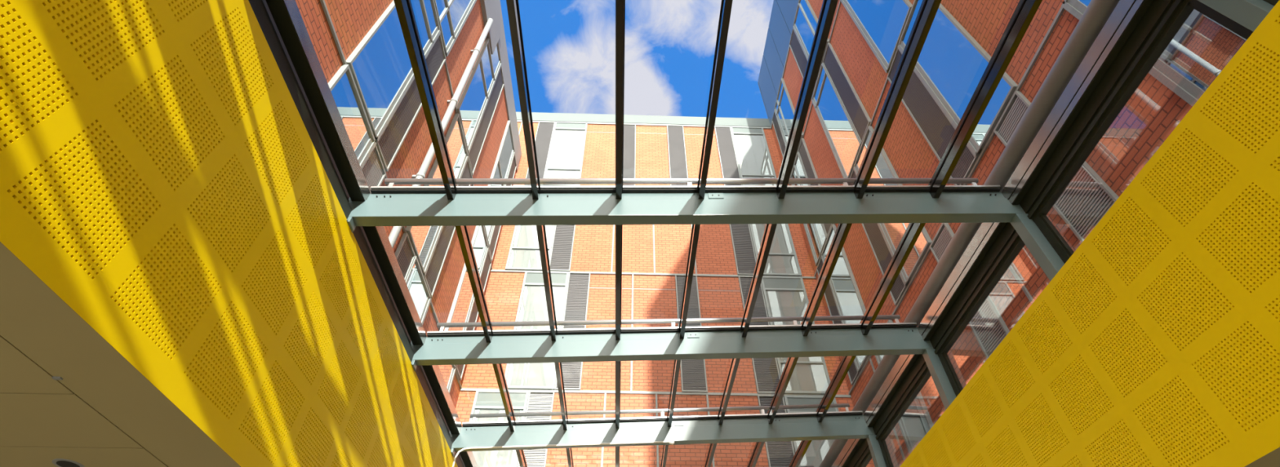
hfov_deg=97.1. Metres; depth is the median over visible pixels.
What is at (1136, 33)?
beam
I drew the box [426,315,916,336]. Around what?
rail
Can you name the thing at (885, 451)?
clerestory window
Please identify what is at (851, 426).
roof beam
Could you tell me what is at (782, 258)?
window
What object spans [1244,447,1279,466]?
ceiling
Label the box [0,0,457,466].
wall
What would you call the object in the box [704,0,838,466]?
bar
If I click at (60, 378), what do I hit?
clip
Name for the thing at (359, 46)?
brick building
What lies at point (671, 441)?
conduit
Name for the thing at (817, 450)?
window
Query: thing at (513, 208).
roof beam
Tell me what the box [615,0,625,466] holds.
bar
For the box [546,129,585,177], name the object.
blind
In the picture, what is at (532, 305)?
blind
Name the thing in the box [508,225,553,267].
blind
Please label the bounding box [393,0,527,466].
bar
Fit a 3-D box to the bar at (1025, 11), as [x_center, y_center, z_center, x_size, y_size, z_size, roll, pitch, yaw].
[2.886,-0.951,4.988,0.070,0.172,17.000,1,-46,-1]
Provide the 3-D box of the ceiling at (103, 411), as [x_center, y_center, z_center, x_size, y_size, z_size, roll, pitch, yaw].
[-6.299,0.673,2.909,7.558,0.120,17.000,1,-46,-1]
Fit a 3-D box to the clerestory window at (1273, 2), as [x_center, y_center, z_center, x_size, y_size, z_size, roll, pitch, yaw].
[3.809,-2.208,2.712,0.072,0.764,2.108,1,-46,-1]
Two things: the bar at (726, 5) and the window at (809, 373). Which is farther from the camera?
the window at (809, 373)
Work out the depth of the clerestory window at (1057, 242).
4.86 m
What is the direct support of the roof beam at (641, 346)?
on the wall at (1156, 343)
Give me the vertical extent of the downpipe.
11.558 m
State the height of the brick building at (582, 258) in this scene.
19.734 m
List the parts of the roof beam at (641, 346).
leg, leg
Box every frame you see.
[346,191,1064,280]
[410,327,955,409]
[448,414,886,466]
[1197,0,1274,31]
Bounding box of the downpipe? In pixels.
[388,17,493,248]
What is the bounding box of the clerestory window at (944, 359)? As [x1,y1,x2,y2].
[938,352,963,396]
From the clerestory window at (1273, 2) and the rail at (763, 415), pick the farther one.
the rail at (763, 415)
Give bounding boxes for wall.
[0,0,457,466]
[899,0,1279,466]
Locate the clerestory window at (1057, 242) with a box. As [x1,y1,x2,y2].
[1034,0,1253,263]
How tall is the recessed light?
0.012 m
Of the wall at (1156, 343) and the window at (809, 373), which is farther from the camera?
the window at (809, 373)
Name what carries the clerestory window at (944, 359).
in the wall at (1156, 343)
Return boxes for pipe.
[818,0,1119,466]
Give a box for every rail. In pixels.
[370,177,1000,193]
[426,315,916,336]
[462,403,862,426]
[776,465,814,466]
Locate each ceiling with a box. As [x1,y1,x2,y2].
[0,241,240,466]
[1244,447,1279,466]
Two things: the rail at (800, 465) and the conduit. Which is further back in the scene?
the rail at (800, 465)
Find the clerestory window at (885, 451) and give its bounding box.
[878,439,893,466]
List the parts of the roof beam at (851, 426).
leg, leg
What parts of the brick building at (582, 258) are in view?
louvre frame, louvre frame, louvre frame, louvre frame, vertical trim, vertical trim, louvre frame, vertical trim, parapet trim, vertical trim, vertical trim, louvre frame, louvre frame, vertical trim, vertical trim, louvre frame, louvre frame, louvre frame, louvre frame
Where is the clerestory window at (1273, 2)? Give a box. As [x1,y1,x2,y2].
[1263,0,1279,5]
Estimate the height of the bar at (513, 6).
0.172 m
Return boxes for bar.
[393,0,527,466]
[506,0,573,466]
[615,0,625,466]
[660,0,733,466]
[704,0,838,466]
[746,0,941,466]
[788,0,1042,466]
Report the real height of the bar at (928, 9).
0.172 m
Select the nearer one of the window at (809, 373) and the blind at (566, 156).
the window at (809, 373)
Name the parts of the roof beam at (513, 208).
leg, leg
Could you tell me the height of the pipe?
0.216 m
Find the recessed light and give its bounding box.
[52,457,84,466]
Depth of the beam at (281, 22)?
4.77 m
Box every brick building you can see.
[295,0,521,408]
[455,111,871,466]
[757,0,1246,466]
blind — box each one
[471,408,523,466]
[506,285,564,386]
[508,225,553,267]
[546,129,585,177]
[733,134,776,185]
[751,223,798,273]
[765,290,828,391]
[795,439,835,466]
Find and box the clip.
[51,376,62,380]
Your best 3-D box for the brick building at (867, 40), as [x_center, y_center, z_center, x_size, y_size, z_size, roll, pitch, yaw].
[6.260,-21.409,-7.394,1.075,22.425,64.400,1,-46,-1]
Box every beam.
[248,0,478,466]
[831,0,1194,466]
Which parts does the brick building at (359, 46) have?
pane, louvre frame, pane, louvre frame, louvre frame, pane, pane, pane, louvre frame, pane, pane, louvre frame, pane, louvre frame, pane, louvre frame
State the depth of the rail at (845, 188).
5.41 m
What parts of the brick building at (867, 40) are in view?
cladding panel, cladding panel, cladding panel, cladding panel, louvre frame, pane, cladding panel, louvre frame, pane, pane, louvre frame, pane, louvre frame, pane, louvre frame, louvre frame, pane, vertical trim, pane, pane, louvre frame, pane, louvre frame, vertical trim, louvre frame, pane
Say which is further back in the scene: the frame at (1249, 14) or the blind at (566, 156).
the blind at (566, 156)
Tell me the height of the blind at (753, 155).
3.087 m
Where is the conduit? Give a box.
[452,439,674,466]
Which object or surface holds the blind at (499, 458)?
hanging from the brick building at (582, 258)

